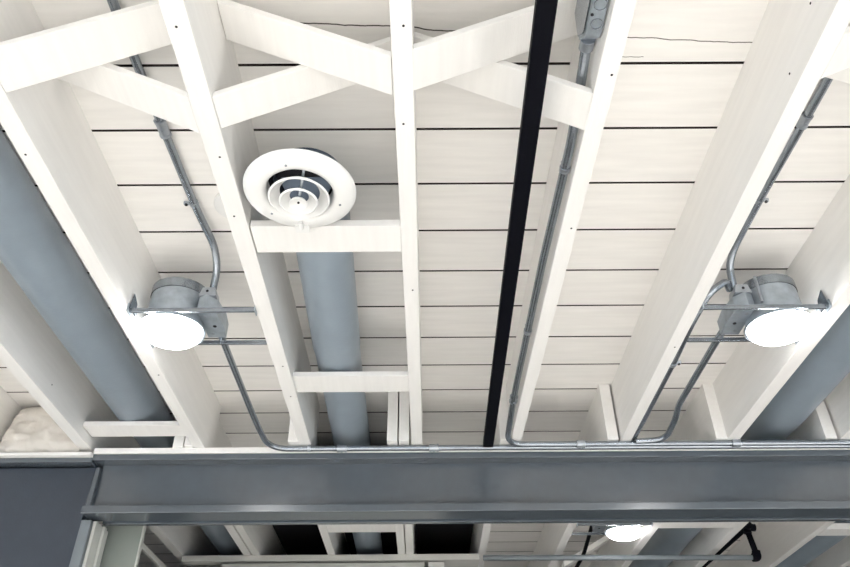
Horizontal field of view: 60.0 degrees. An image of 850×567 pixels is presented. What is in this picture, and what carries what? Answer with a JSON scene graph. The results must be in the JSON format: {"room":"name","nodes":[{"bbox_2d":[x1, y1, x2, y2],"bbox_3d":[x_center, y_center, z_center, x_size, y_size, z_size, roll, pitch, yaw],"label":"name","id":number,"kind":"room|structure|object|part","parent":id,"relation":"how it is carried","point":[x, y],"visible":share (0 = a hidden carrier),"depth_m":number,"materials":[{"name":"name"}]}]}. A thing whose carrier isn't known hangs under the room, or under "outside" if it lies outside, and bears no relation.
{"room":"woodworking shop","nodes":[
{"label":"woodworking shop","id":0,"kind":"room"},
{"bbox_2d":[0,468,107,566],"bbox_3d":[-2.283,1.823,2.020,2.224,2.702,0.138,0,-37,0],"label":"wall panel","id":1,"kind":"object","parent":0,"point":[42,524],"visible":0.95,"depth_m":2.66,"materials":[{"name":"grey metal"}]},
{"bbox_3d":[-1.212,1.889,1.954,0.037,2.503,0.113,0,-37,0],"label":"opening casing","id":2,"kind":"part","parent":1,"relation":"part of","materials":[{"name":"grey paint"}]},
{"bbox_2d":[0,450,849,521],"bbox_3d":[-0.003,0.764,2.758,6.800,0.225,0.135,0,-37,0],"label":"steel beam","id":3,"kind":"structure","parent":1,"relation":"on","point":[743,483],"depth_m":2.75,"materials":[{"name":"metal"}]},
{"bbox_2d":[0,452,93,457],"bbox_3d":[-2.326,0.686,2.809,2.156,0.012,0.151,0,-37,0],"label":"plate","id":4,"kind":"object","parent":3,"relation":"on","point":[12,454],"visible":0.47,"depth_m":2.75,"materials":[{"name":"white paint"}]},
{"bbox_2d":[0,407,81,452],"bbox_3d":[-1.469,0.594,2.904,0.324,0.256,0.204,0,-37,0],"label":"insulation batt","id":5,"kind":"object","parent":4,"relation":"on","point":[32,429],"visible":0.39,"depth_m":2.82,"materials":[{"name":"white fabric"}]},
{"bbox_2d":[93,447,428,453],"bbox_3d":[-0.616,0.615,2.760,1.258,0.022,0.056,0,-37,0],"label":"plate","id":6,"kind":"object","parent":3,"relation":"on","point":[238,450],"depth_m":2.77,"materials":[{"name":"white paint"}]},
{"bbox_2d":[158,0,319,445],"bbox_3d":[-0.445,-0.574,1.372,0.045,0.233,3.920,0,-37,0],"label":"joist","id":7,"kind":"object","parent":6,"relation":"on","point":[207,61],"visible":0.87,"depth_m":1.71,"materials":[{"name":"white paint"}]},
{"bbox_2d":[58,63,199,132],"bbox_3d":[-0.645,-0.419,1.556,0.354,0.201,0.093,0,-37,0],"label":"board","id":8,"kind":"object","parent":7,"relation":"attached to","point":[164,101],"visible":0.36,"depth_m":1.53,"materials":[{"name":"white paint"}]},
{"bbox_2d":[126,277,266,349],"bbox_3d":[-0.649,0.101,2.162,0.356,0.166,0.230,0,-37,0],"label":"recessed light","id":9,"kind":"object","parent":7,"relation":"attached to","point":[180,310],"visible":0.94,"depth_m":2.10,"materials":[{"name":"white metal"}]},
{"bbox_2d":[212,37,392,127],"bbox_3d":[-0.243,-0.426,1.551,0.358,0.201,0.081,0,-37,0],"label":"board","id":10,"kind":"object","parent":7,"relation":"attached to","point":[256,97],"visible":0.54,"depth_m":1.52,"materials":[{"name":"white paint"}]},
{"bbox_2d":[217,0,392,94],"bbox_3d":[-0.243,-0.479,1.480,0.357,0.201,0.091,0,-37,0],"label":"board","id":11,"kind":"object","parent":7,"relation":"attached to","point":[358,62],"visible":1,"depth_m":1.47,"materials":[{"name":"white paint"}]},
{"bbox_2d":[293,371,408,391],"bbox_3d":[-0.240,0.325,2.431,0.374,0.018,0.108,0,-37,0],"label":"board","id":12,"kind":"object","parent":7,"relation":"attached to","point":[363,381],"visible":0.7,"depth_m":2.41,"materials":[{"name":"white paint"}]},
{"bbox_2d":[102,517,849,525],"bbox_3d":[1.103,0.798,2.793,4.588,0.206,0.025,0,-37,0],"label":"board","id":13,"kind":"object","parent":3,"relation":"attached to","point":[724,519],"visible":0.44,"depth_m":2.72,"materials":[{"name":"grey metal"}]},
{"bbox_2d":[439,448,849,451],"bbox_3d":[0.828,0.619,2.780,1.547,0.022,0.015,0,-37,0],"label":"plate","id":14,"kind":"object","parent":3,"relation":"on","point":[800,448],"depth_m":2.77,"materials":[{"name":"white paint"}]},
{"bbox_2d":[218,337,849,452],"bbox_3d":[0.983,0.382,2.498,3.224,0.081,0.737,0,-37,0],"label":"conduit","id":15,"kind":"object","parent":14,"relation":"attached to","point":[431,447],"visible":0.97,"depth_m":2.76,"materials":[{"name":"metal"}]},
{"bbox_2d":[0,0,849,566],"bbox_3d":[-0.006,0.075,2.497,9.000,0.060,12.100,0,-37,0],"label":"ceiling","id":16,"kind":"structure","parent":0,"point":[682,61],"depth_m":2.05,"materials":[{"name":"white wood"}]},
{"bbox_2d":[0,386,20,441],"bbox_3d":[-1.672,-0.567,1.369,0.040,0.233,3.920,0,-37,0],"label":"joist","id":17,"kind":"object","parent":16,"relation":"attached to","point":[9,408],"visible":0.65,"depth_m":2.90,"materials":[{"name":"white paint"}]},
{"bbox_2d":[0,261,113,452],"bbox_3d":[-1.273,-0.569,1.370,0.047,0.233,3.920,0,-37,-1],"label":"joist","id":18,"kind":"object","parent":16,"relation":"attached to","point":[30,350],"visible":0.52,"depth_m":2.45,"materials":[{"name":"white paint"}]},
{"bbox_2d":[0,0,220,447],"bbox_3d":[-0.845,-0.571,1.371,0.045,0.233,3.920,0,-37,0],"label":"joist","id":19,"kind":"object","parent":16,"relation":"attached to","point":[45,122],"visible":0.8,"depth_m":1.85,"materials":[{"name":"white paint"}]},
{"bbox_2d":[0,0,171,91],"bbox_3d":[-0.646,-0.485,1.468,0.354,0.201,0.096,0,-37,0],"label":"board","id":20,"kind":"object","parent":19,"relation":"attached to","point":[52,53],"visible":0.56,"depth_m":1.45,"materials":[{"name":"white paint"}]},
{"bbox_2d":[83,421,185,436],"bbox_3d":[-1.067,0.543,2.752,0.385,0.018,0.094,0,-37,0],"label":"board","id":21,"kind":"object","parent":19,"relation":"attached to","point":[94,428],"visible":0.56,"depth_m":2.73,"materials":[{"name":"white paint"}]},
{"bbox_2d":[0,128,242,554],"bbox_3d":[-1.085,0.089,2.301,0.187,0.173,6.000,0,-37,0],"label":"duct","id":22,"kind":"object","parent":16,"relation":"attached to","point":[34,249],"visible":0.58,"depth_m":2.17,"materials":[{"name":"grey metal"}]},
{"bbox_2d":[105,414,220,566],"bbox_3d":[-1.295,1.459,4.105,0.050,0.233,2.870,0,-37,0],"label":"joist","id":23,"kind":"object","parent":16,"relation":"attached to","point":[185,540],"visible":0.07,"depth_m":3.83,"materials":[{"name":"white paint"}]},
{"bbox_2d":[107,0,219,289],"bbox_3d":[-0.631,-0.871,1.049,0.064,0.141,2.846,0,-37,0],"label":"conduit","id":24,"kind":"object","parent":16,"relation":"attached to","point":[163,129],"visible":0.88,"depth_m":1.93,"materials":[{"name":"metal"}]},
{"bbox_2d":[172,436,251,554],"bbox_3d":[-0.935,1.657,4.375,0.043,0.233,3.800,0,-37,0],"label":"joist","id":25,"kind":"object","parent":16,"relation":"attached to","point":[179,441],"visible":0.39,"depth_m":3.58,"materials":[{"name":"white paint"}]},
{"bbox_2d":[214,193,226,217],"bbox_3d":[-0.522,-0.214,2.039,0.122,0.013,0.122,0,-37,0],"label":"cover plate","id":26,"kind":"object","parent":16,"relation":"attached to","point":[218,205],"visible":0.25,"depth_m":2.03,"materials":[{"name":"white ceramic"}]},
{"bbox_2d":[184,421,286,554],"bbox_3d":[-0.888,1.652,4.369,0.041,0.233,3.815,0,-37,0],"label":"joist","id":27,"kind":"object","parent":16,"relation":"attached to","point":[260,539],"visible":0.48,"depth_m":3.81,"materials":[{"name":"white paint"}]},
{"bbox_2d":[272,525,327,554],"bbox_3d":[-0.688,1.769,4.714,0.346,0.012,3.120,0,-37,0],"label":"sheet","id":28,"kind":"object","parent":16,"relation":"attached to","point":[295,539],"visible":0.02,"depth_m":4.36,"materials":[{"name":"black"}]},
{"bbox_2d":[288,418,349,554],"bbox_3d":[-0.492,1.640,4.357,0.043,0.233,3.848,0,-37,0],"label":"joist","id":29,"kind":"object","parent":16,"relation":"attached to","point":[335,543],"visible":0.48,"depth_m":3.76,"materials":[{"name":"white paint"}]},
{"bbox_2d":[296,211,382,554],"bbox_3d":[-0.301,0.727,3.134,0.164,0.155,3.302,0,-37,-1],"label":"duct","id":30,"kind":"object","parent":16,"relation":"hanging from","point":[327,278],"visible":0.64,"depth_m":2.26,"materials":[{"name":"grey metal"}]},
{"bbox_2d":[243,147,355,232],"bbox_3d":[-0.283,-0.257,1.716,0.254,0.220,0.277,0,-37,0],"label":"air diffuser","id":31,"kind":"object","parent":30,"relation":"attached to","point":[302,188],"visible":1,"depth_m":1.65,"materials":[{"name":"white metal"}]},
{"bbox_3d":[-0.283,-0.202,1.661,0.006,0.037,0.151,9,-38,-12],"label":"spider arm","id":32,"kind":"part","parent":31,"relation":"part of","materials":[{"name":"metal"}]},
{"bbox_2d":[345,532,397,554],"bbox_3d":[-0.306,1.767,4.715,0.317,0.012,3.120,0,-37,0],"label":"sheet","id":33,"kind":"object","parent":16,"relation":"attached to","point":[389,541],"visible":0.02,"depth_m":4.42,"materials":[{"name":"black"}]},
{"bbox_2d":[387,392,405,553],"bbox_3d":[-0.123,1.638,4.358,0.043,0.233,3.848,0,-37,0],"label":"joist","id":34,"kind":"object","parent":16,"relation":"attached to","point":[393,397],"visible":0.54,"depth_m":2.83,"materials":[{"name":"white paint"}]},
{"bbox_2d":[326,524,395,531],"bbox_3d":[-0.306,0.994,3.309,0.328,0.020,0.700,0,-37,0],"label":"board","id":35,"kind":"object","parent":34,"relation":"attached to","point":[340,527],"visible":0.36,"depth_m":3.54,"materials":[{"name":"white paint"}]},
{"bbox_2d":[389,0,422,444],"bbox_3d":[-0.044,-0.576,1.373,0.040,0.233,3.920,-1,-37,0],"label":"joist","id":36,"kind":"object","parent":16,"relation":"attached to","point":[401,12],"visible":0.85,"depth_m":1.67,"materials":[{"name":"white paint"}]},
{"bbox_2d":[250,220,401,251],"bbox_3d":[-0.240,-0.116,1.814,0.361,0.021,0.099,0,-37,0],"label":"board","id":37,"kind":"object","parent":36,"relation":"attached to","point":[268,235],"visible":0.83,"depth_m":1.80,"materials":[{"name":"white paint"}]},
{"bbox_2d":[413,0,576,89],"bbox_3d":[0.153,-0.489,1.470,0.354,0.201,0.096,0,-37,0],"label":"board","id":38,"kind":"object","parent":36,"relation":"attached to","point":[437,59],"visible":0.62,"depth_m":1.45,"materials":[{"name":"white paint"}]},
{"bbox_2d":[414,32,592,129],"bbox_3d":[0.154,-0.427,1.549,0.352,0.207,0.095,0,-37,0],"label":"board","id":39,"kind":"object","parent":36,"relation":"attached to","point":[567,102],"visible":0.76,"depth_m":1.52,"materials":[{"name":"white paint"}]},
{"bbox_2d":[399,392,414,553],"bbox_3d":[-0.079,1.638,4.358,0.043,0.233,3.848,0,-37,0],"label":"joist","id":40,"kind":"object","parent":16,"relation":"attached to","point":[404,404],"visible":0.57,"depth_m":2.84,"materials":[{"name":"white paint"}]},
{"bbox_2d":[415,524,472,553],"bbox_3d":[0.111,1.765,4.717,0.328,0.012,3.120,0,-37,0],"label":"sheet","id":41,"kind":"object","parent":16,"relation":"attached to","point":[430,538],"visible":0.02,"depth_m":4.37,"materials":[{"name":"black"}]},
{"bbox_2d":[469,385,508,566],"bbox_3d":[0.299,1.665,4.399,0.043,0.233,3.948,0,-37,0],"label":"joist","id":42,"kind":"object","parent":16,"relation":"attached to","point":[481,532],"visible":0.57,"depth_m":3.52,"materials":[{"name":"white paint"}]},
{"bbox_2d":[483,0,557,446],"bbox_3d":[0.210,-0.490,1.275,0.038,0.022,3.667,-1,-37,0],"label":"bar","id":43,"kind":"object","parent":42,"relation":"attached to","point":[544,15],"visible":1,"depth_m":1.62,"materials":[{"name":"paint"}]},
{"bbox_2d":[506,0,636,444],"bbox_3d":[0.351,-0.578,1.374,0.040,0.233,3.920,0,-37,-1],"label":"joist","id":44,"kind":"object","parent":16,"relation":"attached to","point":[606,55],"visible":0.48,"depth_m":1.78,"materials":[{"name":"white paint"}]},
{"bbox_2d":[575,0,608,53],"bbox_3d":[0.313,-0.553,1.348,0.034,0.110,0.268,0,-37,0],"label":"junction box","id":45,"kind":"object","parent":44,"relation":"attached to","point":[590,15],"visible":1,"depth_m":1.37,"materials":[{"name":"metal"}]},
{"bbox_3d":[0.297,-0.558,1.343,0.003,0.097,0.234,0,-37,0],"label":"plate","id":46,"kind":"part","parent":45,"relation":"part of","materials":[{"name":"metal"}]},
{"bbox_2d":[505,51,849,447],"bbox_3d":[1.443,0.069,2.100,2.304,0.101,1.702,0,-37,0],"label":"conduit","id":47,"kind":"object","parent":44,"relation":"attached to","point":[583,64],"visible":0.98,"depth_m":2.36,"materials":[{"name":"metal"}]},
{"bbox_2d":[528,384,618,566],"bbox_3d":[0.701,1.663,4.400,0.045,0.233,3.948,0,-37,0],"label":"joist","id":48,"kind":"object","parent":16,"relation":"attached to","point":[599,424],"visible":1,"depth_m":3.07,"materials":[{"name":"white paint"}]},
{"bbox_2d":[589,384,726,566],"bbox_3d":[1.107,1.661,4.402,0.045,0.233,3.948,0,-37,0],"label":"joist","id":49,"kind":"object","parent":16,"relation":"attached to","point":[702,419],"visible":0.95,"depth_m":3.02,"materials":[{"name":"white paint"}]},
{"bbox_2d":[562,536,608,566],"bbox_3d":[0.927,1.550,4.253,0.280,0.184,0.080,0,-37,0],"label":"board","id":50,"kind":"object","parent":49,"relation":"attached to","point":[603,540],"visible":0.76,"depth_m":4.24,"materials":[{"name":"white paint"}]},
{"bbox_2d":[575,526,592,566],"bbox_3d":[0.897,1.961,4.769,0.047,0.041,2.401,-1,-37,0],"label":"conduit","id":51,"kind":"object","parent":50,"relation":"attached to","point":[588,537],"visible":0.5,"depth_m":4.06,"materials":[{"name":"black metal"}]},
{"bbox_2d":[571,522,652,540],"bbox_3d":[0.906,1.177,3.629,0.361,0.166,0.230,0,-37,0],"label":"recessed light","id":52,"kind":"object","parent":49,"relation":"attached to","point":[615,531],"visible":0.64,"depth_m":3.54,"materials":[{"name":"white"}]},
{"bbox_2d":[610,0,849,440],"bbox_3d":[0.745,-0.580,1.375,0.041,0.233,3.920,0,-37,0],"label":"joist","id":53,"kind":"object","parent":16,"relation":"attached to","point":[794,42],"visible":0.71,"depth_m":1.76,"materials":[{"name":"white paint"}]},
{"bbox_2d":[631,279,732,440],"bbox_3d":[0.792,0.383,2.579,0.115,0.117,1.197,3,-37,-4],"label":"conduit","id":54,"kind":"object","parent":53,"relation":"attached to","point":[722,283],"visible":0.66,"depth_m":2.27,"materials":[{"name":"metal"}]},
{"bbox_2d":[820,26,849,78],"bbox_3d":[0.949,-0.508,1.453,0.364,0.201,0.100,0,-37,0],"label":"board","id":55,"kind":"object","parent":53,"relation":"attached to","point":[840,59],"visible":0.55,"depth_m":1.41,"materials":[{"name":"white paint"}]},
{"bbox_2d":[827,68,849,83],"bbox_3d":[0.949,-0.448,1.534,0.364,0.201,0.096,0,-37,0],"label":"board","id":56,"kind":"object","parent":53,"relation":"attached to","point":[844,75],"visible":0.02,"depth_m":1.57,"materials":[{"name":"white paint"}]},
{"bbox_2d":[702,522,761,566],"bbox_3d":[1.693,1.807,4.546,0.069,0.301,1.741,0,-37,-1],"label":"pipe","id":57,"kind":"object","parent":16,"relation":"hanging from","point":[749,527],"visible":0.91,"depth_m":3.87,"materials":[{"name":"metal"}]},
{"bbox_2d":[483,555,752,560],"bbox_3d":[0.992,1.408,3.784,1.388,0.027,0.027,0,-37,-1],"label":"pipe","id":58,"kind":"object","parent":57,"relation":"attached to","point":[485,557],"visible":1,"depth_m":3.77,"materials":[{"name":"grey metal"}]},
{"bbox_2d":[629,304,849,566],"bbox_3d":[1.379,0.077,2.307,0.178,0.178,6.000,0,-37,0],"label":"duct","id":59,"kind":"object","parent":16,"relation":"attached to","point":[827,364],"visible":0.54,"depth_m":2.66,"materials":[{"name":"grey metal"}]},
{"bbox_2d":[668,400,836,566],"bbox_3d":[1.517,1.659,4.403,0.047,0.233,3.948,0,-37,0],"label":"joist","id":60,"kind":"object","parent":16,"relation":"attached to","point":[818,425],"visible":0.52,"depth_m":3.65,"materials":[{"name":"white paint"}]},
{"bbox_2d":[659,522,739,527],"bbox_3d":[1.313,1.139,3.523,0.368,0.021,0.120,0,-37,0],"label":"board","id":61,"kind":"object","parent":60,"relation":"attached to","point":[664,524],"visible":0.41,"depth_m":3.53,"materials":[{"name":"white paint"}]},
{"bbox_2d":[712,521,834,566],"bbox_3d":[1.930,1.656,4.404,0.043,0.233,3.948,0,-37,0],"label":"joist","id":62,"kind":"object","parent":16,"relation":"attached to","point":[776,541],"visible":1,"depth_m":4.03,"materials":[{"name":"white paint"}]},
{"bbox_2d":[726,77,832,287],"bbox_3d":[0.934,-0.880,1.053,0.055,0.140,2.845,0,-37,-1],"label":"conduit","id":63,"kind":"object","parent":16,"relation":"attached to","point":[807,115],"visible":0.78,"depth_m":1.91,"materials":[{"name":"metal"}]},
{"bbox_2d":[713,174,849,439],"bbox_3d":[1.158,-0.583,1.377,0.048,0.233,3.920,0,-37,0],"label":"joist","id":64,"kind":"object","parent":16,"relation":"attached to","point":[754,373],"visible":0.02,"depth_m":2.22,"materials":[{"name":"white paint"}]},
{"bbox_2d":[687,273,831,345],"bbox_3d":[0.950,0.092,2.166,0.358,0.166,0.230,0,-37,0],"label":"recessed light","id":65,"kind":"object","parent":64,"relation":"attached to","point":[770,308],"visible":0.92,"depth_m":2.11,"materials":[{"name":"white metal"}]},
{"bbox_2d":[635,330,723,443],"bbox_3d":[0.890,0.368,2.484,0.116,0.073,0.702,5,-37,-8],"label":"conduit","id":66,"kind":"object","parent":65,"relation":"attached to","point":[713,345],"visible":0.92,"depth_m":2.51,"materials":[{"name":"metal"}]},
{"bbox_2d":[775,521,849,566],"bbox_3d":[2.127,1.618,4.369,0.200,0.200,2.850,0,-37,0],"label":"duct","id":67,"kind":"object","parent":16,"relation":"attached to","point":[818,545],"visible":0.21,"depth_m":3.99,"materials":[{"name":"grey metal"}]},
{"bbox_2d":[804,536,849,566],"bbox_3d":[2.330,1.654,4.405,0.043,0.233,3.948,0,-37,0],"label":"joist","id":68,"kind":"object","parent":16,"relation":"attached to","point":[838,555],"visible":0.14,"depth_m":4.14,"materials":[{"name":"white paint"}]},
{"bbox_2d":[817,523,849,535],"bbox_3d":[2.132,1.215,3.640,0.357,0.030,0.100,0,-37,0],"label":"board","id":69,"kind":"object","parent":68,"relation":"attached to","point":[835,529],"visible":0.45,"depth_m":3.61,"materials":[{"name":"white paint"}]},
{"bbox_2d":[824,372,849,439],"bbox_3d":[1.572,-0.585,1.378,0.040,0.233,3.920,0,-37,0],"label":"joist","id":70,"kind":"object","parent":16,"relation":"attached to","point":[837,403],"visible":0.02,"depth_m":2.75,"materials":[{"name":"white paint"}]},
{"bbox_3d":[0.016,4.518,3.323,9.000,0.100,5.480,0,-37,0],"label":"floor","id":71,"kind":"structure","parent":0,"visible":0},
{"bbox_2d":[100,524,145,566],"bbox_3d":[-1.134,1.862,2.098,0.162,2.718,0.021,0,-37,0],"label":"screen panel","id":72,"kind":"object","parent":71,"relation":"on","point":[123,545],"visible":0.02,"depth_m":2.74,"materials":[{"name":"grey paint"}]},
{"bbox_2d":[141,543,166,566],"bbox_3d":[-1.284,1.746,4.091,0.014,0.025,2.550,0,-37,0],"label":"strip","id":73,"kind":"object","parent":72,"relation":"attached to","point":[145,549],"visible":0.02,"depth_m":3.46,"materials":[{"name":"white paint"}]},
{"bbox_2d":[182,554,478,566],"bbox_3d":[-0.486,2.576,3.104,1.557,2.762,0.145,0,-37,0],"label":"header","id":74,"kind":"object","parent":71,"relation":"on","point":[366,560],"visible":1,"depth_m":3.86,"materials":[{"name":"white paint"}]},
{"bbox_3d":[-0.529,1.838,3.586,1.060,0.925,0.019,0,-37,0],"label":"panel","id":75,"kind":"part","parent":74,"relation":"part of","materials":[{"name":"white paint"}]},
{"bbox_3d":[0.062,1.835,3.588,0.084,0.927,0.017,0,-37,0],"label":"panel post","id":76,"kind":"part","parent":74,"relation":"part of","materials":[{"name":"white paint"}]}
]}

